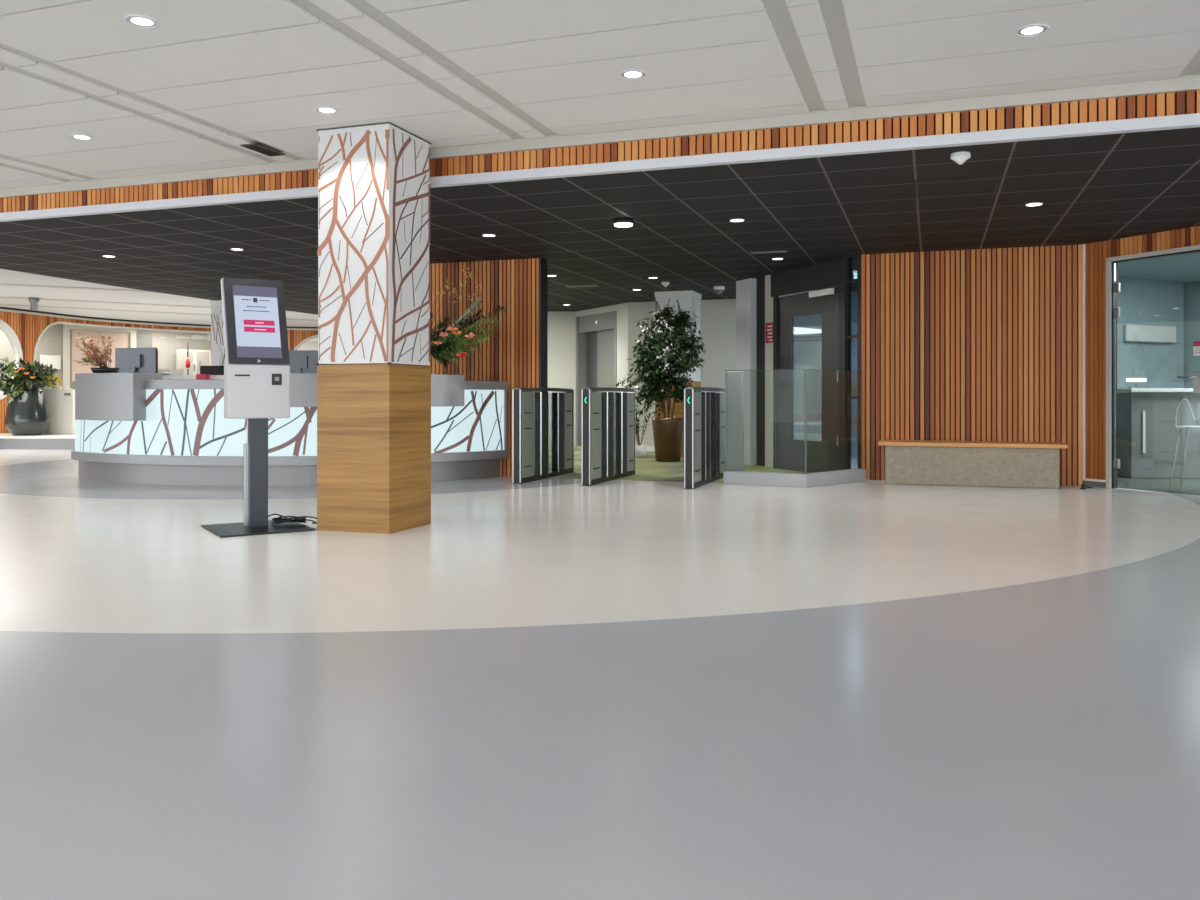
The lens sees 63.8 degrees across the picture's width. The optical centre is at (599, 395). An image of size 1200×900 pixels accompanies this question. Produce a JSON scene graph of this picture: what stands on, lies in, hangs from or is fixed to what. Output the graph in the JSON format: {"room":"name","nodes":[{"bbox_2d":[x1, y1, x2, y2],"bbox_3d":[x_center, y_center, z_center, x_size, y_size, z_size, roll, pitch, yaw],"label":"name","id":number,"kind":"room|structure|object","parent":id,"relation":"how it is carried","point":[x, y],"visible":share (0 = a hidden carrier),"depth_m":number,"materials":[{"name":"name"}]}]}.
{"room":"office reception lobby","nodes":[
{"label":"office reception lobby","id":0,"kind":"room"},
{"bbox_2d":[63,324,151,387],"bbox_3d":[-12.787,-0.345,25.113,0.138,3.030,2.331,0,0,34],"label":"wall partition","id":1,"kind":"structure","parent":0,"point":[123,338],"depth_m":24.66,"materials":[{"name":"beige"}]},
{"bbox_2d":[0,269,317,326],"bbox_3d":[-12.500,-1.859,21.700,19.000,0.062,20.600,0,0,0],"label":"ceiling","id":2,"kind":"structure","parent":0,"point":[55,295],"depth_m":18.77,"materials":[{"name":"white paint"}]},
{"bbox_2d":[28,297,38,309],"bbox_3d":[-10.609,-1.730,18.070,0.176,0.220,0.180,0,0,0],"label":"light","id":3,"kind":"object","parent":2,"relation":"hanging from","point":[33,301],"visible":1,"depth_m":18.02,"materials":[{"name":"grey metal"}]},
{"bbox_2d":[0,307,317,432],"bbox_3d":[-11.238,-0.420,22.768,6.437,2.840,17.976,0,0,41],"label":"wall","id":4,"kind":"structure","parent":0,"point":[27,325],"depth_m":23.89,"materials":[{"name":"brown"}]},
{"bbox_2d":[0,319,22,399],"bbox_3d":[-12.535,-0.750,19.601,0.176,1.780,1.786,0,0,16],"label":"window","id":5,"kind":"structure","parent":4,"relation":"in","point":[9,332],"depth_m":20.24,"materials":[{"name":"white"}]},
{"bbox_2d":[40,355,60,368],"bbox_3d":[-13.614,-0.842,23.878,0.020,0.347,0.531,0,0,27],"label":"poster","id":6,"kind":"object","parent":4,"relation":"attached to","point":[55,360],"visible":0.79,"depth_m":23.91,"materials":[{"name":"white paper"}]},
{"bbox_2d":[33,322,210,374],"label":"window","id":7,"kind":"structure","parent":4,"relation":"in","point":[54,323],"depth_m":22.83,"materials":[{"name":"grey"}]},
{"bbox_2d":[294,335,317,349],"bbox_3d":[-6.695,-0.560,25.899,3.265,2.180,0.176,0,0,-8],"label":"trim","id":8,"kind":"structure","parent":4,"relation":"in","point":[314,336],"depth_m":25.69,"materials":[{"name":"grey"}]},
{"bbox_2d":[430,258,547,476],"bbox_3d":[-1.715,-0.345,12.266,2.170,2.690,0.222,0,0,19],"label":"wall","id":9,"kind":"structure","parent":0,"point":[517,352],"depth_m":11.98,"materials":[{"name":"brown wood"}]},
{"bbox_2d":[0,449,1199,899],"bbox_3d":[-3.500,1.047,11.500,37.000,0.106,41.000,0,0,0],"label":"floor","id":10,"kind":"structure","parent":0,"point":[546,688],"depth_m":3.24,"materials":[{"name":"plastic"}]},
{"bbox_2d":[0,438,74,448],"bbox_3d":[-11.466,0.897,18.317,3.962,0.205,8.243,0,0,30],"label":"ledge","id":11,"kind":"object","parent":10,"relation":"on","point":[4,443],"visible":0.2,"depth_m":18.10,"materials":[{"name":"grey"}]},
{"bbox_2d":[0,433,74,438],"bbox_3d":[-10.775,0.781,19.575,4.450,0.026,4.850,0,0,0],"label":"ledge","id":12,"kind":"object","parent":11,"relation":"on","point":[2,435],"visible":0.18,"depth_m":18.28,"materials":[{"name":"white"}]},
{"bbox_2d":[0,357,62,435],"bbox_3d":[-11.220,-0.003,18.776,1.954,1.540,0.944,0,0,0],"label":"floor vase","id":13,"kind":"object","parent":12,"relation":"on","point":[27,412],"visible":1,"depth_m":18.58,"materials":[{"name":"black ceramic"}]},
{"bbox_2d":[38,388,74,433],"bbox_3d":[-10.963,0.306,19.492,0.720,0.920,0.416,0,0,-8],"label":"base cabinet","id":14,"kind":"object","parent":12,"relation":"on","point":[60,401],"visible":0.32,"depth_m":19.32,"materials":[{"name":"beige"}]},
{"bbox_2d":[186,342,189,374],"bbox_3d":[-11.067,-0.218,25.887,0.309,2.436,0.309,0,0,0],"label":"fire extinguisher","id":15,"kind":"object","parent":10,"relation":"on","point":[187,360],"visible":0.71,"depth_m":25.87,"materials":[{"name":"red metal"}]},
{"bbox_2d":[176,349,210,374],"bbox_3d":[-11.121,-0.302,26.499,0.918,1.925,0.334,0,0,-37],"label":"tall cabinet","id":16,"kind":"object","parent":10,"relation":"on","point":[197,358],"visible":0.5,"depth_m":26.33,"materials":[{"name":"grey"}]},
{"bbox_2d":[200,366,223,374],"bbox_3d":[-5.355,0.289,13.651,0.562,1.418,0.591,0,0,-10],"label":"office chair","id":17,"kind":"object","parent":10,"relation":"on","point":[212,370],"visible":0.02,"depth_m":13.36,"materials":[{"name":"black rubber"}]},
{"bbox_2d":[210,300,225,365],"bbox_3d":[-6.517,-0.345,17.284,0.634,2.690,0.634,0,0,19],"label":"pillar","id":18,"kind":"structure","parent":10,"relation":"on","point":[218,358],"depth_m":17.05,"materials":[{"name":"white"}]},
{"bbox_2d":[201,277,314,537],"bbox_3d":[-2.585,0.056,7.270,0.670,1.889,0.700,0,0,-33],"label":"kiosk","id":19,"kind":"object","parent":10,"relation":"on","point":[257,368],"visible":1,"depth_m":7.23,"materials":[{"name":"black"}]},
{"bbox_2d":[268,514,316,523],"bbox_3d":[-2.369,0.946,7.421,0.445,0.079,0.156,0,0,-3],"label":"power cable","id":20,"kind":"object","parent":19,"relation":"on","point":[302,519],"visible":0.86,"depth_m":7.42,"materials":[{"name":"black rubber"}]},
{"bbox_2d":[71,373,508,485],"bbox_3d":[-3.794,0.370,11.502,5.328,1.260,2.125,0,0,0],"label":"reception desk","id":21,"kind":"object","parent":10,"relation":"on","point":[139,428],"visible":0.78,"depth_m":10.81,"materials":[{"name":"grey glass"}]},
{"bbox_2d":[73,332,119,372],"bbox_3d":[-5.849,-0.499,11.173,0.513,0.477,0.390,0,0,0],"label":"dried flowers","id":22,"kind":"object","parent":21,"relation":"on","point":[101,359],"visible":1,"depth_m":11.16,"materials":[{"name":"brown plant"}]},
{"bbox_2d":[90,368,119,372],"bbox_3d":[-5.747,-0.293,11.195,0.307,0.065,0.307,0,0,0],"label":"bowl","id":23,"kind":"object","parent":21,"relation":"on","point":[95,370],"depth_m":11.08,"materials":[{"name":"black ceramic"}]},
{"bbox_2d":[115,348,157,372],"bbox_3d":[-5.825,-0.194,12.080,0.608,0.821,0.200,0,0,14],"label":"computer monitor","id":24,"kind":"object","parent":21,"relation":"on","point":[129,360],"visible":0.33,"depth_m":12.05,"materials":[{"name":"grey plastic"}]},
{"bbox_2d":[158,369,182,374],"bbox_3d":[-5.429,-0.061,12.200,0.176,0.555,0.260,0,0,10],"label":"tray","id":25,"kind":"object","parent":21,"relation":"on","point":[172,371],"visible":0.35,"depth_m":12.17,"materials":[{"name":"white"}]},
{"bbox_2d":[158,369,182,372],"bbox_3d":[-5.429,-0.314,12.200,0.176,0.051,0.260,0,0,10],"label":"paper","id":26,"kind":"object","parent":25,"relation":"on","point":[159,370],"depth_m":12.17,"materials":[{"name":"white paper"}]},
{"bbox_2d":[80,389,305,455],"bbox_3d":[-4.781,0.293,10.911,3.084,0.744,0.366,0,0,16],"label":"print","id":27,"kind":"object","parent":21,"relation":"on","point":[113,422],"depth_m":10.71,"materials":[{"name":"white glass"}]},
{"bbox_2d":[196,374,209,379],"bbox_3d":[-4.455,-0.213,10.813,0.115,0.064,0.100,0,0,0],"label":"box","id":28,"kind":"object","parent":21,"relation":"on","point":[198,376],"visible":1,"depth_m":10.76,"materials":[{"name":"red"}]},
{"bbox_2d":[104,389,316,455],"bbox_3d":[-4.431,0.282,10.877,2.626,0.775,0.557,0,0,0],"label":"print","id":29,"kind":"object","parent":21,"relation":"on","point":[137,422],"depth_m":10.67,"materials":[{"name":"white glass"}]},
{"bbox_2d":[289,350,317,372],"bbox_3d":[-3.854,-0.185,12.380,0.628,0.804,0.200,0,0,-2],"label":"computer monitor","id":30,"kind":"object","parent":21,"relation":"on","point":[301,361],"visible":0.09,"depth_m":12.39,"materials":[{"name":"grey plastic"}]},
{"bbox_2d":[303,407,312,454],"bbox_3d":[-2.650,0.296,10.858,1.339,0.737,0.066,0,0,-21],"label":"print","id":31,"kind":"object","parent":21,"relation":"on","point":[307,411],"depth_m":10.66,"materials":[{"name":"white glass"}]},
{"bbox_2d":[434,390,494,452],"bbox_3d":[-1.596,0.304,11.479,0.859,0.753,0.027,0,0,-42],"label":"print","id":32,"kind":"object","parent":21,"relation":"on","point":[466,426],"depth_m":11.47,"materials":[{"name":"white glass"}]},
{"bbox_2d":[431,391,502,450],"bbox_3d":[-1.572,0.301,11.508,1.047,0.729,0.040,0,0,-42],"label":"print","id":33,"kind":"object","parent":21,"relation":"on","point":[472,420],"depth_m":11.50,"materials":[{"name":"white glass"}]},
{"bbox_2d":[430,265,507,367],"bbox_3d":[-1.610,-0.889,11.122,1.126,1.276,0.688,0,0,-10],"label":"flower bouquet","id":34,"kind":"object","parent":21,"relation":"on","point":[439,345],"visible":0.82,"depth_m":11.11,"materials":[{"name":"green plant"}]},
{"bbox_2d":[316,122,431,533],"bbox_3d":[-1.717,-0.497,7.368,0.630,2.995,0.627,0,0,19],"label":"pillar","id":35,"kind":"structure","parent":10,"relation":"on","point":[374,368],"depth_m":7.11,"materials":[{"name":"brown wood"}]},
{"bbox_2d":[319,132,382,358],"bbox_3d":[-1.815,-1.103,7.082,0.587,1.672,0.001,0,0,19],"label":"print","id":36,"kind":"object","parent":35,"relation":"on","point":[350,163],"depth_m":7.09,"materials":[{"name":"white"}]},
{"bbox_2d":[317,129,389,361],"bbox_3d":[-1.816,-1.097,7.082,0.618,1.703,0.003,0,0,19],"label":"print","id":37,"kind":"object","parent":35,"relation":"on","point":[334,221],"depth_m":7.07},
{"bbox_2d":[391,129,429,361],"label":"print","id":38,"kind":"object","parent":35,"relation":"on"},
{"bbox_2d":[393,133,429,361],"bbox_3d":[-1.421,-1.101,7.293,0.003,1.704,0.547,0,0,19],"label":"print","id":39,"kind":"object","parent":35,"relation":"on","point":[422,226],"depth_m":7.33},
{"bbox_2d":[878,440,1067,488],"bbox_3d":[4.165,0.759,10.876,1.950,0.481,0.520,0,0,19],"label":"bench","id":40,"kind":"object","parent":10,"relation":"on","point":[913,462],"visible":1,"depth_m":10.68,"materials":[{"name":"stone"}]},
{"bbox_2d":[1079,484,1091,488],"bbox_3d":[5.229,0.975,10.366,0.138,0.050,0.070,0,0,0],"label":"door stop","id":41,"kind":"object","parent":10,"relation":"on","point":[1083,486],"visible":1,"depth_m":10.35,"materials":[{"name":"black rubber"}]},
{"bbox_2d":[1117,388,1199,477],"bbox_3d":[6.830,0.448,11.750,0.920,1.078,0.500,0,0,4],"label":"counter","id":42,"kind":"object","parent":10,"relation":"on","point":[1147,435],"depth_m":11.59,"materials":[{"name":"white"}]},
{"bbox_2d":[1126,378,1145,387],"bbox_3d":[6.520,-0.156,11.720,0.200,0.122,0.100,0,0,4],"label":"desk lamp","id":43,"kind":"object","parent":42,"relation":"on","point":[1135,380],"visible":0.93,"depth_m":11.68,"materials":[{"name":"grey"}]},
{"bbox_2d":[1117,388,1192,391],"bbox_3d":[6.830,-0.068,11.750,0.920,0.045,0.500,0,0,4],"label":"countertop","id":44,"kind":"structure","parent":42,"relation":"on","point":[1129,389],"depth_m":11.51,"materials":[{"name":"white"}]},
{"bbox_2d":[1168,399,1199,489],"bbox_3d":[6.300,0.505,10.120,0.482,0.954,0.482,0,0,44],"label":"stool","id":45,"kind":"object","parent":10,"relation":"on","point":[1186,427],"visible":1,"depth_m":10.11,"materials":[{"name":"white"}]},
{"bbox_2d":[0,0,1199,188],"bbox_3d":[-0.636,-2.010,1.224,28.000,0.050,11.900,0,0,19],"label":"ceiling","id":46,"kind":"structure","parent":0,"point":[215,77],"depth_m":5.75,"materials":[{"name":"grey paint"}]},
{"bbox_2d":[69,134,94,140],"bbox_3d":[-3.970,-1.981,7.388,0.176,0.008,0.176,0,0,0],"label":"recessed light","id":47,"kind":"object","parent":46,"relation":"in","point":[81,137],"visible":1,"depth_m":7.39,"materials":[{"name":"white"}]},
{"bbox_2d":[74,136,89,138],"bbox_3d":[-3.970,-1.982,7.388,0.150,0.001,0.150,0,0,0],"label":"diffuser","id":48,"kind":"object","parent":47,"relation":"attached to","point":[75,137],"depth_m":7.39,"materials":[{"name":"white plastic"}]},
{"bbox_2d":[123,14,159,28],"bbox_3d":[-2.424,-1.981,5.103,0.176,0.008,0.176,0,0,0],"label":"recessed light","id":49,"kind":"object","parent":46,"relation":"in","point":[140,21],"visible":1,"depth_m":5.10,"materials":[{"name":"white"}]},
{"bbox_2d":[131,18,152,25],"bbox_3d":[-2.424,-1.982,5.103,0.150,0.001,0.150,0,0,0],"label":"diffuser","id":50,"kind":"object","parent":49,"relation":"attached to","point":[134,21],"depth_m":5.11,"materials":[{"name":"white plastic"}]},
{"bbox_2d":[240,143,284,156],"bbox_3d":[-2.714,-1.978,7.763,0.150,0.014,0.360,0,0,19],"label":"ceiling vent","id":51,"kind":"object","parent":46,"relation":"in","point":[256,147],"visible":1,"depth_m":7.73,"materials":[{"name":"grey metal"}]},
{"bbox_2d":[314,106,339,114],"bbox_3d":[-1.895,-1.981,6.691,0.176,0.008,0.176,0,0,0],"label":"recessed light","id":52,"kind":"object","parent":46,"relation":"in","point":[326,110],"visible":1,"depth_m":6.69,"materials":[{"name":"white"}]},
{"bbox_2d":[319,108,334,112],"bbox_3d":[-1.895,-1.982,6.691,0.150,0.001,0.150,0,0,0],"label":"diffuser","id":53,"kind":"object","parent":52,"relation":"attached to","point":[321,110],"depth_m":6.69,"materials":[{"name":"white plastic"}]},
{"bbox_2d":[0,73,1199,221],"bbox_3d":[1.345,-1.864,6.978,28.001,0.352,0.332,0,0,19],"label":"trim","id":54,"kind":"structure","parent":46,"relation":"attached to","point":[1174,103],"depth_m":7.01,"materials":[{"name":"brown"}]},
{"bbox_2d":[619,69,646,79],"bbox_3d":[0.203,-1.981,5.943,0.176,0.008,0.176,0,0,0],"label":"recessed light","id":55,"kind":"object","parent":46,"relation":"in","point":[630,74],"visible":1,"depth_m":5.94,"materials":[{"name":"white"}]},
{"bbox_2d":[624,72,641,76],"bbox_3d":[0.203,-1.982,5.943,0.150,0.001,0.150,0,0,0],"label":"diffuser","id":56,"kind":"object","parent":55,"relation":"attached to","point":[626,74],"depth_m":5.94,"materials":[{"name":"white plastic"}]},
{"bbox_2d":[1014,24,1049,36],"bbox_3d":[2.343,-1.981,5.228,0.176,0.008,0.176,0,0,0],"label":"recessed light","id":57,"kind":"object","parent":46,"relation":"in","point":[1032,30],"visible":1,"depth_m":5.23,"materials":[{"name":"white plastic"}]},
{"bbox_2d":[1021,27,1042,33],"bbox_3d":[2.343,-1.982,5.228,0.150,0.001,0.150,0,0,0],"label":"diffuser","id":58,"kind":"object","parent":57,"relation":"attached to","point":[1024,30],"depth_m":5.23,"materials":[{"name":"white plastic"}]},
{"bbox_2d":[0,127,1199,314],"bbox_3d":[1.504,-1.720,13.654,20.423,0.060,20.692,0,0,0],"label":"ceiling","id":59,"kind":"structure","parent":0,"point":[1096,188],"depth_m":9.44,"materials":[{"name":"tile"}]},
{"bbox_2d":[230,248,243,250],"bbox_3d":[-4.173,-1.686,11.083,0.144,0.008,0.144,0,0,0],"label":"recessed light","id":60,"kind":"object","parent":59,"relation":"in","point":[236,249],"visible":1,"depth_m":11.10,"materials":[{"name":"white plastic"}]},
{"bbox_2d":[482,234,495,236],"bbox_3d":[-1.165,-1.686,10.119,0.144,0.008,0.144,0,0,0],"label":"recessed light","id":61,"kind":"object","parent":59,"relation":"in","point":[484,235],"visible":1,"depth_m":10.13,"materials":[{"name":"white"}]},
{"bbox_2d":[565,285,598,287],"bbox_3d":[-0.277,-1.687,14.810,0.500,0.006,0.200,0,0,19],"label":"ceiling vent","id":62,"kind":"object","parent":59,"relation":"in","point":[575,285],"visible":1,"depth_m":14.82,"materials":[{"name":"grey metal"}]},
{"bbox_2d":[613,218,633,226],"bbox_3d":[0.225,-1.660,9.230,0.198,0.060,0.198,0,0,0],"label":"spot lamp","id":63,"kind":"object","parent":59,"relation":"attached to","point":[618,222],"visible":1,"depth_m":9.16,"materials":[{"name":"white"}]},
{"bbox_2d":[661,282,669,286],"bbox_3d":[0.971,-1.653,14.291,0.122,0.075,0.122,0,0,0],"label":"smoke detector","id":64,"kind":"object","parent":59,"relation":"attached to","point":[665,284],"visible":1,"depth_m":14.25,"materials":[{"name":"white plastic"}]},
{"bbox_2d":[713,286,724,293],"bbox_3d":[1.837,-1.633,14.878,0.168,0.115,0.168,0,0,0],"label":"security camera","id":65,"kind":"object","parent":59,"relation":"attached to","point":[718,289],"visible":1,"depth_m":14.82,"materials":[{"name":"white plastic"}]},
{"bbox_2d":[729,219,744,221],"bbox_3d":[1.315,-1.686,9.257,0.144,0.008,0.144,0,0,0],"label":"recessed light","id":66,"kind":"object","parent":59,"relation":"in","point":[730,220],"visible":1,"depth_m":9.27,"materials":[{"name":"white"}]},
{"bbox_2d":[750,250,786,253],"bbox_3d":[1.983,-1.687,11.314,0.420,0.006,0.120,0,0,19],"label":"ceiling vent","id":67,"kind":"object","parent":59,"relation":"in","point":[784,251],"visible":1,"depth_m":11.31,"materials":[{"name":"grey metal"}]},
{"bbox_2d":[915,175,999,196],"bbox_3d":[2.865,-1.686,7.758,0.622,0.010,0.622,0,0,19],"label":"tile","id":68,"kind":"object","parent":59,"relation":"attached to","point":[977,184],"visible":1,"depth_m":7.74,"materials":[{"name":"tile"}]},
{"bbox_2d":[950,151,970,164],"bbox_3d":[2.512,-1.653,6.718,0.134,0.075,0.134,0,0,0],"label":"smoke detector","id":69,"kind":"object","parent":59,"relation":"attached to","point":[960,157],"visible":1,"depth_m":6.68,"materials":[{"name":"white plastic"}]},
{"bbox_2d":[1025,202,1042,206],"bbox_3d":[3.820,-1.686,8.485,0.144,0.008,0.144,0,0,0],"label":"recessed light","id":70,"kind":"object","parent":59,"relation":"in","point":[1034,203],"visible":1,"depth_m":8.49,"materials":[{"name":"white"}]},
{"bbox_2d":[549,446,808,483],"bbox_3d":[0.300,1.023,16.285,6.600,0.054,11.430,0,0,0],"label":"floor","id":71,"kind":"structure","parent":0,"point":[648,468],"depth_m":12.89,"materials":[{"name":"green carpet"}]},
{"bbox_2d":[513,388,573,483],"bbox_3d":[-0.669,0.448,11.787,0.122,1.097,1.725,0,0,19],"label":"security gate","id":72,"kind":"object","parent":71,"relation":"on","point":[530,409],"visible":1,"depth_m":11.57,"materials":[{"name":"black metal"}]},
{"bbox_2d":[582,387,634,485],"bbox_3d":[0.123,0.448,11.514,0.122,1.097,1.726,0,0,19],"label":"security gate","id":73,"kind":"object","parent":71,"relation":"on","point":[597,407],"visible":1,"depth_m":11.29,"materials":[{"name":"black metal"}]},
{"bbox_2d":[635,401,653,457],"bbox_3d":[0.572,0.520,15.599,0.550,0.952,0.464,0,0,-11],"label":"potted shrub","id":74,"kind":"object","parent":71,"relation":"on","point":[640,450],"visible":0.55,"depth_m":15.51,"materials":[{"name":"white ceramic"}]},
{"bbox_2d":[635,445,646,457],"bbox_3d":[0.647,0.896,15.600,0.235,0.200,0.235,0,0,0],"label":"pot","id":75,"kind":"object","parent":74,"relation":"on","point":[640,450],"depth_m":15.51,"materials":[{"name":"white ceramic"}]},
{"bbox_2d":[616,305,705,461],"bbox_3d":[0.929,-0.202,14.666,1.387,2.395,0.992,0,0,0],"label":"potted plant","id":76,"kind":"object","parent":71,"relation":"on","point":[667,431],"visible":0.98,"depth_m":14.57,"materials":[{"name":"green plant"}]},
{"bbox_2d":[652,417,683,461],"bbox_3d":[1.038,0.663,14.718,0.497,0.665,0.497,0,0,0],"label":"pot","id":77,"kind":"object","parent":76,"relation":"on","point":[667,431],"depth_m":14.53,"materials":[{"name":"brown ceramic"}]},
{"bbox_2d":[654,290,701,457],"bbox_3d":[1.286,-0.345,15.834,0.634,2.690,0.634,0,0,19],"label":"pillar","id":78,"kind":"structure","parent":71,"relation":"on","point":[688,300],"depth_m":15.55,"materials":[{"name":"white paint"}]},
{"bbox_2d":[655,299,691,374],"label":"print","id":79,"kind":"object","parent":78,"relation":"attached to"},
{"bbox_2d":[692,304,699,371],"bbox_3d":[1.569,-0.937,15.722,0.002,1.240,0.584,0,0,19],"label":"print","id":80,"kind":"object","parent":78,"relation":"attached to","point":[693,304],"depth_m":15.55},
{"bbox_2d":[684,387,725,488],"bbox_3d":[1.231,0.448,11.133,0.122,1.097,1.726,0,0,19],"label":"security gate","id":81,"kind":"object","parent":71,"relation":"on","point":[704,412],"visible":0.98,"depth_m":10.88,"materials":[{"name":"black"}]},
{"bbox_2d":[726,371,743,470],"bbox_3d":[1.764,0.336,12.600,0.220,1.320,0.120,0,0,19],"label":"post","id":82,"kind":"object","parent":71,"relation":"on","point":[734,380],"visible":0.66,"depth_m":12.55,"materials":[{"name":"grey metal"}]},
{"bbox_2d":[723,369,865,486],"bbox_3d":[2.309,0.353,10.889,1.752,1.293,0.678,0,0,-12],"label":"glass screen","id":83,"kind":"object","parent":71,"relation":"on","point":[825,478],"visible":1,"depth_m":10.77,"materials":[{"name":"grey"}]},
{"bbox_2d":[548,299,821,445],"bbox_3d":[-0.065,-0.345,18.382,8.850,2.690,1.681,0,0,18],"label":"wall","id":84,"kind":"structure","parent":0,"point":[717,317],"depth_m":16.95,"materials":[{"name":"grey paint"}]},
{"bbox_2d":[576,310,616,449],"bbox_3d":[0.022,-0.290,18.595,0.260,2.580,1.680,0,0,-28],"label":"elevator","id":85,"kind":"object","parent":84,"relation":"attached to","point":[596,334],"visible":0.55,"depth_m":18.85,"materials":[{"name":"grey metal"}]},
{"bbox_2d":[647,446,654,451],"bbox_3d":[-0.057,0.950,18.338,8.817,0.100,1.641,0,0,18],"label":"baseboard","id":86,"kind":"structure","parent":84,"relation":"attached to","point":[649,448],"depth_m":17.26,"materials":[{"name":"white"}]},
{"bbox_2d":[736,255,860,469],"bbox_3d":[2.623,-0.345,12.892,0.160,2.690,2.920,0,0,-22],"label":"wall","id":87,"kind":"structure","parent":0,"point":[756,299],"depth_m":13.36,"materials":[{"name":"black metal"}]},
{"bbox_2d":[765,322,772,342],"bbox_3d":[2.361,-0.880,13.420,0.013,0.280,0.205,0,0,-22],"label":"wall sign","id":88,"kind":"object","parent":87,"relation":"attached to","point":[768,326],"visible":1,"depth_m":13.41,"materials":[{"name":"red"}]},
{"bbox_2d":[778,286,837,472],"bbox_3d":[2.694,-0.180,12.565,0.110,2.360,1.420,0,0,-22],"label":"door","id":89,"kind":"structure","parent":87,"relation":"in","point":[821,456],"depth_m":12.55,"materials":[{"name":"grey"}]},
{"bbox_2d":[847,279,856,398],"bbox_3d":[3.079,-0.345,11.696,0.040,2.690,0.220,0,0,-22],"label":"window","id":90,"kind":"structure","parent":87,"relation":"in","point":[853,280],"depth_m":11.69,"materials":[{"name":"blue glass"}]},
{"bbox_2d":[851,291,856,457],"bbox_3d":[4.324,-0.345,14.865,2.457,2.690,6.349,0,0,0],"label":"wall","id":91,"kind":"structure","parent":0,"point":[854,293],"depth_m":15.55,"materials":[{"name":"blue paint"}]},
{"bbox_2d":[861,244,1083,485],"bbox_3d":[4.291,-0.345,11.218,2.430,2.690,0.192,0,0,19],"label":"wall","id":92,"kind":"structure","parent":0,"point":[978,344],"depth_m":11.11,"materials":[{"name":"brown wood"}]},
{"bbox_2d":[1083,226,1199,487],"bbox_3d":[6.323,-0.345,8.874,0.075,2.690,4.200,0,0,-26],"label":"wall","id":93,"kind":"structure","parent":0,"point":[1095,254],"depth_m":10.58,"materials":[{"name":"brown wood"}]},
{"bbox_2d":[1106,245,1199,487],"bbox_3d":[5.796,-0.250,9.938,0.131,2.500,1.225,0,0,-26],"label":"door","id":94,"kind":"structure","parent":93,"relation":"in","point":[1112,287],"depth_m":10.43,"materials":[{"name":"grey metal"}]},
{"bbox_2d":[1193,341,1199,355],"bbox_3d":[5.976,-0.472,9.576,0.003,0.145,0.165,0,0,-26],"label":"sticker","id":95,"kind":"object","parent":94,"relation":"attached to","point":[1196,344],"visible":1,"depth_m":9.62,"materials":[{"name":"white"}]},
{"bbox_2d":[1117,277,1183,392],"bbox_3d":[6.698,-0.345,12.950,3.450,2.690,0.100,0,0,-26],"label":"wall","id":96,"kind":"structure","parent":0,"point":[1139,301],"depth_m":13.35,"materials":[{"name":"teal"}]},
{"bbox_2d":[1125,324,1176,343],"bbox_3d":[7.598,-0.851,13.283,1.050,0.238,0.050,0,0,-26],"label":"whiteboard","id":97,"kind":"object","parent":96,"relation":"attached to","point":[1133,333],"visible":1,"depth_m":13.26,"materials":[{"name":"white"}]},
{"bbox_2d":[1125,341,1176,343],"bbox_3d":[7.598,-0.740,13.283,1.050,0.015,0.050,0,0,-26],"label":"tray","id":98,"kind":"object","parent":97,"relation":"on","point":[1166,342],"depth_m":13.31,"materials":[{"name":"silver metal"}]},
{"bbox_2d":[1117,252,1199,282],"bbox_3d":[7.834,-1.620,10.334,3.700,0.040,5.500,0,0,-26],"label":"ceiling","id":99,"kind":"structure","parent":0,"point":[1185,268],"depth_m":12.10,"materials":[{"name":"grey paint"}]},
{"bbox_2d":[1184,281,1199,387],"bbox_3d":[9.565,-0.345,11.233,0.100,2.690,5.600,0,0,-26],"label":"wall","id":100,"kind":"structure","parent":0,"point":[1191,289],"depth_m":13.61,"materials":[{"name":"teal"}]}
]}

